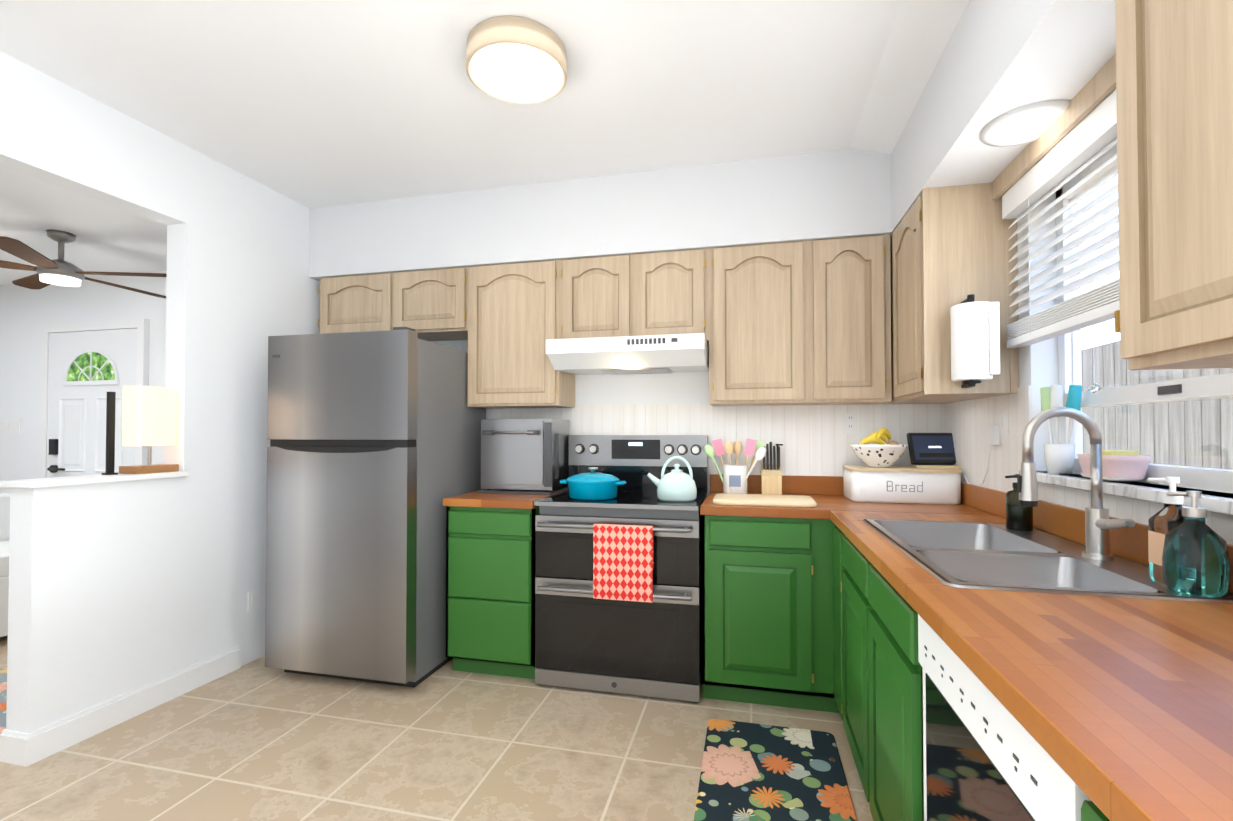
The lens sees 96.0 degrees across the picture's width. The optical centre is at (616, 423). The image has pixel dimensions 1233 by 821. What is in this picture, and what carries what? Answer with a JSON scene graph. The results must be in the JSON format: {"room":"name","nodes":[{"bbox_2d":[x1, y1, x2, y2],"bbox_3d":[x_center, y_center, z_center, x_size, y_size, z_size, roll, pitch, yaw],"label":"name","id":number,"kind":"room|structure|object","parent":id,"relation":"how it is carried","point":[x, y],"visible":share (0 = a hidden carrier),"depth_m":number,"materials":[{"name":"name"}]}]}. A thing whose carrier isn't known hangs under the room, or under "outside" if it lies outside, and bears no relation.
{"room":"kitchen","nodes":[
{"label":"kitchen","id":0,"kind":"room"},
{"bbox_2d":[0,166,166,284],"bbox_3d":[-4.863,-1.320,1.912,4.800,0.300,5.000,0,-1,14],"label":"ceiling","id":1,"kind":"structure","parent":0,"point":[110,238],"depth_m":3.28,"materials":[{"name":"white paint"}]},
{"bbox_2d":[0,230,166,297],"bbox_3d":[-3.340,-0.993,3.387,1.279,0.305,1.231,0,-1,14],"label":"ceiling fan","id":2,"kind":"object","parent":1,"relation":"hanging from","point":[60,271],"visible":0.98,"depth_m":3.30,"materials":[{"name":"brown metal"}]},
{"bbox_2d":[0,51,319,732],"bbox_3d":[-2.471,-0.104,1.317,0.120,2.750,5.000,0,-1,14],"label":"wall","id":3,"kind":"structure","parent":0,"point":[116,589],"depth_m":2.62,"materials":[{"name":"white paint"}]},
{"bbox_2d":[0,729,7,762],"bbox_3d":[-2.148,1.240,2.924,0.014,0.115,1.679,0,-1,14],"label":"baseboard","id":4,"kind":"structure","parent":3,"relation":"attached to","point":[4,736],"depth_m":2.10,"materials":[{"name":"white wood"}]},
{"bbox_2d":[0,471,188,487],"bbox_3d":[-2.211,0.236,2.390,0.190,0.024,0.600,0,-1,14],"label":"sill","id":5,"kind":"structure","parent":3,"relation":"attached to","point":[58,481],"depth_m":2.26,"materials":[{"name":"white"}]},
{"bbox_2d":[102,392,117,474],"bbox_3d":[-2.232,0.042,2.447,0.045,0.366,0.035,0,-1,14],"label":"speaker","id":6,"kind":"object","parent":5,"relation":"on","point":[110,433],"visible":1,"depth_m":2.44},
{"bbox_2d":[119,386,178,473],"bbox_3d":[-2.167,0.029,2.579,0.105,0.396,0.190,0,-1,14],"label":"table lamp","id":7,"kind":"object","parent":5,"relation":"on","point":[149,417],"visible":0.98,"depth_m":2.53,"materials":[{"name":"white fabric"}]},
{"bbox_2d":[8,646,240,766],"bbox_3d":[-2.123,1.233,2.519,0.044,0.115,0.899,0,-1,14],"label":"baseboard","id":8,"kind":"structure","parent":3,"relation":"attached to","point":[22,748],"depth_m":2.36,"materials":[{"name":"white wood"}]},
{"bbox_2d":[248,589,259,611],"label":"outlet plates","id":9,"kind":"object","parent":3,"relation":"attached to","point":[253,596],"depth_m":3.04,"materials":[{"name":"white plastic"}]},
{"bbox_2d":[0,271,709,495],"bbox_3d":[-2.433,-0.061,3.956,8.860,2.750,0.150,0,-1,14],"label":"wall","id":10,"kind":"structure","parent":0,"point":[26,314],"depth_m":4.30,"materials":[{"name":"white paint"}]},
{"bbox_2d":[0,419,20,433],"bbox_3d":[-4.827,0.023,4.437,0.225,0.112,0.030,0,-1,14],"label":"switch plate","id":11,"kind":"object","parent":10,"relation":"attached to","point":[10,426],"visible":1,"depth_m":4.42,"materials":[{"name":"white plastic"}]},
{"bbox_2d":[47,328,136,477],"bbox_3d":[-4.001,0.300,4.208,0.904,2.017,0.078,0,-1,14],"label":"front door","id":12,"kind":"structure","parent":10,"relation":"in","point":[88,371],"depth_m":4.23,"materials":[{"name":"white"}]},
{"bbox_2d":[39,318,149,477],"bbox_3d":[-3.996,0.271,4.228,1.040,2.095,0.040,0,-1,14],"label":"door frame","id":13,"kind":"structure","parent":10,"relation":"attached to","point":[142,325],"depth_m":4.24,"materials":[{"name":"white wood"}]},
{"bbox_2d":[318,272,393,333],"bbox_3d":[-1.549,-0.718,3.514,0.515,0.370,0.314,0,-1,14],"label":"upper cabinet","id":14,"kind":"object","parent":10,"relation":"attached to","point":[355,303],"depth_m":3.36,"materials":[{"name":"brown wood"}]},
{"bbox_2d":[394,267,465,340],"bbox_3d":[-1.063,-0.720,3.397,0.485,0.370,0.314,0,-1,14],"label":"upper cabinet","id":15,"kind":"object","parent":10,"relation":"attached to","point":[432,302],"depth_m":3.25,"materials":[{"name":"brown wood"}]},
{"bbox_2d":[462,260,574,408],"bbox_3d":[-0.556,-0.502,3.272,0.557,0.810,0.314,0,-1,14],"label":"upper cabinet","id":16,"kind":"object","parent":10,"relation":"attached to","point":[512,308],"depth_m":3.12,"materials":[{"name":"brown wood"}]},
{"bbox_2d":[558,254,633,338],"bbox_3d":[-0.082,-0.669,3.161,0.417,0.480,0.314,0,-1,14],"label":"upper cabinet","id":17,"kind":"object","parent":10,"relation":"attached to","point":[596,294],"depth_m":3.01,"materials":[{"name":"brown wood"}]},
{"bbox_2d":[546,333,708,374],"bbox_3d":[0.089,-0.356,3.008,0.808,0.146,0.520,0,-1,14],"label":"range hood","id":18,"kind":"object","parent":17,"relation":"attached to","point":[654,354],"visible":0.96,"depth_m":2.80,"materials":[{"name":"white metal"}]},
{"bbox_2d":[634,248,709,341],"bbox_3d":[0.316,-0.671,3.065,0.403,0.480,0.314,0,-1,14],"label":"upper cabinet","id":19,"kind":"object","parent":10,"relation":"attached to","point":[672,288],"depth_m":2.91,"materials":[{"name":"brown wood"}]},
{"bbox_2d":[708,240,813,405],"bbox_3d":[0.751,-0.507,2.958,0.491,0.810,0.314,0,-1,14],"label":"upper cabinet","id":20,"kind":"object","parent":10,"relation":"attached to","point":[808,322],"depth_m":2.80,"materials":[{"name":"brown wood"}]},
{"bbox_2d":[843,413,857,433],"label":"outlet plates","id":21,"kind":"object","parent":10,"relation":"attached to","point":[850,426],"depth_m":2.98,"materials":[{"name":"white plastic"}]},
{"bbox_2d":[810,234,891,404],"bbox_3d":[1.173,-0.509,2.856,0.378,0.810,0.314,0,-1,14],"label":"upper cabinet","id":22,"kind":"object","parent":10,"relation":"attached to","point":[852,275],"depth_m":2.70,"materials":[{"name":"brown wood"}]},
{"bbox_2d":[978,409,1008,484],"label":"outlet plates","id":23,"kind":"object","parent":10,"relation":"attached to","point":[992,433],"depth_m":2.24,"materials":[{"name":"white plastic"}]},
{"bbox_2d":[0,635,872,820],"bbox_3d":[-1.921,1.328,1.161,11.150,0.120,5.300,0,-1,14],"label":"floor","id":24,"kind":"structure","parent":0,"point":[256,740],"depth_m":2.15,"materials":[{"name":"tile"}]},
{"bbox_2d":[0,668,6,733],"bbox_3d":[-3.272,1.271,1.641,1.300,0.010,2.500,0,-1,14],"label":"living room rug","id":25,"kind":"object","parent":24,"relation":"on","point":[3,690],"depth_m":2.59,"materials":[{"name":"multicoloured fabric"}]},
{"bbox_2d":[0,493,9,636],"bbox_3d":[-4.086,0.872,3.180,0.900,0.860,1.900,0,-1,14],"label":"sofa","id":26,"kind":"object","parent":24,"relation":"on","point":[4,539],"depth_m":3.28,"materials":[{"name":"white"}]},
{"bbox_2d":[265,327,485,687],"bbox_3d":[-1.290,0.421,3.121,0.808,1.758,0.823,0,-1,14],"label":"fridge","id":27,"kind":"object","parent":24,"relation":"on","point":[373,454],"visible":0.92,"depth_m":2.74,"materials":[{"name":"grey metal"}]},
{"bbox_2d":[446,506,538,678],"bbox_3d":[-0.572,0.864,3.088,0.487,0.872,0.633,0,-1,14],"label":"base cabinet","id":28,"kind":"object","parent":24,"relation":"on","point":[490,584],"visible":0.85,"depth_m":2.78,"materials":[{"name":"green wood"}]},
{"bbox_2d":[443,486,567,508],"bbox_3d":[-0.575,0.356,3.092,0.487,0.137,0.640,0,-1,14],"label":"countertop","id":29,"kind":"structure","parent":28,"relation":"on","point":[472,499],"depth_m":2.81,"materials":[{"name":"brown wood"}]},
{"bbox_2d":[475,419,569,494],"bbox_3d":[-0.529,0.182,3.187,0.440,0.410,0.348,0,-1,14],"label":"countertop oven","id":30,"kind":"object","parent":29,"relation":"on","point":[526,456],"visible":0.98,"depth_m":3.06,"materials":[{"name":"silver metal"}]},
{"bbox_2d":[534,435,707,701],"bbox_3d":[0.052,0.679,2.900,0.800,1.235,0.667,0,-1,14],"label":"stove","id":31,"kind":"object","parent":24,"relation":"on","point":[618,570],"visible":0.98,"depth_m":2.66,"materials":[{"name":"grey metal"}]},
{"bbox_2d":[593,524,653,602],"bbox_3d":[0.032,0.644,2.580,0.280,0.346,0.033,0,-1,14],"label":"towel","id":32,"kind":"object","parent":31,"relation":"hanging from","point":[623,555],"depth_m":2.56,"materials":[{"name":"red fabric"}]},
{"bbox_2d":[647,456,696,501],"bbox_3d":[0.275,0.270,2.770,0.250,0.218,0.198,0,-1,14],"label":"kettle","id":33,"kind":"object","parent":31,"relation":"on","point":[676,485],"depth_m":2.70,"materials":[{"name":"white metal"}]},
{"bbox_2d":[701,515,838,712],"bbox_3d":[0.753,0.859,2.768,0.607,0.872,0.637,0,-1,14],"label":"base cabinet","id":34,"kind":"object","parent":24,"relation":"on","point":[767,614],"visible":0.88,"depth_m":2.47,"materials":[{"name":"green wood"}]},
{"bbox_2d":[700,474,826,518],"bbox_3d":[0.727,0.351,2.779,0.554,0.137,0.640,0,-1,14],"label":"countertop","id":35,"kind":"structure","parent":34,"relation":"on","point":[812,487],"depth_m":2.70,"materials":[{"name":"brown wood"}]},
{"bbox_2d":[704,439,766,493],"bbox_3d":[0.639,0.232,2.991,0.327,0.304,0.130,0,-1,14],"label":"utensil crock","id":36,"kind":"object","parent":35,"relation":"on","point":[734,478],"visible":0.85,"depth_m":2.96,"materials":[{"name":"white ceramic"}]},
{"bbox_2d":[713,493,816,507],"bbox_3d":[0.705,0.368,2.670,0.465,0.022,0.305,0,-1,14],"label":"cutting board","id":37,"kind":"object","parent":35,"relation":"on","point":[766,500],"visible":1,"depth_m":2.56,"materials":[{"name":"brown wood"}]},
{"bbox_2d":[761,442,782,494],"bbox_3d":[0.835,0.241,2.975,0.111,0.285,0.150,0,-1,14],"label":"knife block","id":38,"kind":"object","parent":35,"relation":"on","point":[771,479],"visible":0.98,"depth_m":2.94,"materials":[{"name":"brown wood"}]},
{"bbox_2d":[694,719,857,820],"bbox_3d":[0.476,1.270,1.635,0.510,0.010,1.480,0,-1,14],"label":"kitchen rug","id":39,"kind":"object","parent":24,"relation":"on","point":[755,772],"visible":0.98,"depth_m":2.00,"materials":[{"name":"multicoloured fabric"}]},
{"bbox_2d":[833,526,1160,820],"bbox_3d":[1.105,0.842,1.739,0.647,0.872,1.243,0,-1,14],"label":"base cabinet","id":40,"kind":"object","parent":24,"relation":"on","point":[878,681],"visible":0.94,"depth_m":1.55,"materials":[{"name":"green wood"}]},
{"bbox_2d":[815,407,1232,820],"bbox_3d":[0.944,0.252,1.096,0.653,0.598,3.815,0,-1,14],"label":"countertop","id":41,"kind":"structure","parent":40,"relation":"on","point":[1091,647],"depth_m":1.01,"materials":[{"name":"brown wood"}]},
{"bbox_2d":[843,428,961,504],"bbox_3d":[1.427,0.200,2.756,0.534,0.360,0.300,0,-1,14],"label":"bread box","id":42,"kind":"object","parent":41,"relation":"on","point":[931,474],"visible":1,"depth_m":2.66,"materials":[{"name":"white ceramic"}]},
{"bbox_2d":[850,428,908,467],"bbox_3d":[1.309,0.119,2.770,0.264,0.198,0.264,0,-1,14],"label":"fruit bowl","id":43,"kind":"object","parent":42,"relation":"on","point":[880,454],"depth_m":2.71,"materials":[{"name":"white ceramic"}]},
{"bbox_2d":[863,407,1232,603],"bbox_3d":[1.094,0.259,1.604,0.545,0.602,0.955,0,-1,14],"label":"sink","id":44,"kind":"object","parent":41,"relation":"in","point":[1041,548],"depth_m":1.46,"materials":[{"name":"silver metal"}]},
{"bbox_2d":[918,614,1090,820],"bbox_3d":[0.879,0.829,0.837,0.608,0.868,0.606,0,-1,14],"label":"dishwasher","id":45,"kind":"object","parent":24,"relation":"on","point":[986,756],"visible":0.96,"depth_m":0.90,"materials":[{"name":"white plastic"}]},
{"bbox_2d":[1081,800,1109,820],"bbox_3d":[0.765,0.818,0.314,0.643,0.872,0.452,0,-1,14],"label":"base cabinet","id":46,"kind":"object","parent":24,"relation":"on","point":[1091,811],"visible":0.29,"depth_m":0.55,"materials":[{"name":"green wood"}]},
{"bbox_2d":[0,0,968,207],"bbox_3d":[-0.860,-1.403,0.951,3.434,0.165,5.000,0,-1,14],"label":"ceiling","id":47,"kind":"structure","parent":0,"point":[315,103],"depth_m":2.20,"materials":[{"name":"white paint"}]},
{"bbox_2d":[465,16,566,103],"bbox_3d":[-0.362,-1.312,2.023,0.364,0.092,0.364,0,-1,14],"label":"ceiling light fixture","id":48,"kind":"object","parent":47,"relation":"attached to","point":[515,59],"visible":1,"depth_m":1.97,"materials":[{"name":"beige glass"}]},
{"bbox_2d":[560,467,625,499],"bbox_3d":[-0.121,0.301,2.849,0.352,0.158,0.274,0,-1,14],"label":"pot","id":49,"kind":"object","parent":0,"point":[592,485],"depth_m":2.75,"materials":[{"name":"teal metal"}]},
{"bbox_2d":[309,0,1115,280],"bbox_3d":[-0.643,-1.216,0.896,3.640,0.540,5.000,0,-1,14],"label":"soffit","id":50,"kind":"structure","parent":0,"point":[998,58],"depth_m":2.79,"materials":[{"name":"white paint"}]},
{"bbox_2d":[980,100,1070,146],"bbox_3d":[1.280,-0.925,1.725,0.250,0.016,0.250,0,-1,14],"label":"recessed light","id":51,"kind":"object","parent":50,"relation":"in","point":[1029,123],"visible":0.79,"depth_m":1.71,"materials":[{"name":"white"}]},
{"bbox_2d":[992,54,1115,199],"bbox_3d":[1.312,-0.900,1.559,0.018,0.070,1.164,0,-1,14],"label":"valance board","id":52,"kind":"object","parent":50,"relation":"attached to","point":[1093,92],"visible":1,"depth_m":1.66,"materials":[{"name":"brown wood"}]},
{"bbox_2d":[1017,88,1232,497],"bbox_3d":[1.200,-0.119,0.435,0.150,2.750,5.000,0,-1,14],"label":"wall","id":53,"kind":"structure","parent":0,"point":[1038,365],"depth_m":2.00,"materials":[{"name":"white paint"}]},
{"bbox_2d":[492,386,1232,544],"bbox_3d":[0.020,0.054,1.322,2.559,0.406,3.819,0,-1,14],"label":"backsplash","id":54,"kind":"structure","parent":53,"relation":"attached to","point":[814,440],"depth_m":3.00,"materials":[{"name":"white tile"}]},
{"bbox_2d":[882,182,1018,403],"bbox_3d":[1.454,-0.514,2.532,0.328,0.810,0.812,0,-1,14],"label":"upper cabinet","id":55,"kind":"object","parent":53,"relation":"attached to","point":[950,246],"visible":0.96,"depth_m":2.16,"materials":[{"name":"brown wood"}]},
{"bbox_2d":[950,294,999,387],"bbox_3d":[1.326,-0.311,2.072,0.134,0.344,0.135,0,-1,14],"label":"paper towel holder","id":56,"kind":"object","parent":55,"relation":"attached to","point":[975,342],"visible":1,"depth_m":2.01,"materials":[{"name":"white paper"}]},
{"bbox_2d":[1019,471,1232,514],"bbox_3d":[1.405,0.179,1.497,0.120,0.030,1.070,0,-1,14],"label":"window sill","id":57,"kind":"structure","parent":53,"relation":"attached to","point":[1219,504],"depth_m":1.41,"materials":[{"name":"stone"}]},
{"bbox_2d":[1040,385,1081,474],"bbox_3d":[1.492,0.019,1.863,0.084,0.300,0.174,0,-1,14],"label":"cup","id":58,"kind":"object","parent":57,"relation":"on","point":[1059,458],"visible":0.79,"depth_m":1.85,"materials":[{"name":"white ceramic"}]},
{"bbox_2d":[1077,450,1150,481],"bbox_3d":[1.432,0.121,1.609,0.105,0.088,0.230,0,-1,14],"label":"bowl","id":59,"kind":"object","parent":57,"relation":"on","point":[1123,466],"visible":0.85,"depth_m":1.53,"materials":[{"name":"pink ceramic"}]},
{"bbox_2d":[1056,144,1232,492],"bbox_3d":[1.481,-0.342,1.487,0.064,1.010,1.030,0,-1,14],"label":"window","id":60,"kind":"structure","parent":53,"relation":"in","point":[1209,388],"depth_m":1.69,"materials":[{"name":"white plastic"}]},
{"bbox_2d":[1002,90,1119,347],"bbox_3d":[1.347,-0.420,1.523,0.062,0.888,1.125,0,-1,14],"label":"window blind","id":61,"kind":"object","parent":60,"relation":"attached to","point":[1089,139],"visible":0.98,"depth_m":1.69,"materials":[{"name":"white plastic"}]},
{"bbox_2d":[1088,178,1100,392],"bbox_3d":[1.455,-0.458,1.696,0.032,0.731,0.030,0,-1,14],"label":"suncatcher","id":62,"kind":"object","parent":60,"relation":"hanging from","point":[1094,387],"visible":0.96,"depth_m":1.69,"materials":[{"name":"white"}]},
{"bbox_2d":[1114,0,1232,369],"bbox_3d":[0.974,-0.530,0.533,0.328,0.845,0.972,0,-1,14],"label":"upper cabinet","id":63,"kind":"object","parent":53,"relation":"attached to","point":[1174,78],"visible":1,"depth_m":0.90,"materials":[{"name":"brown wood"}]},
{"label":"outside","id":64,"kind":"structure","parent":0,"visible":0},
{"bbox_2d":[1081,341,1232,469],"bbox_3d":[2.578,0.339,0.919,2.280,2.050,15.000,0,-1,14],"label":"fence","id":65,"kind":"object","parent":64,"point":[1152,419],"depth_m":3.79,"materials":[{"name":"grey wood"}]}
]}

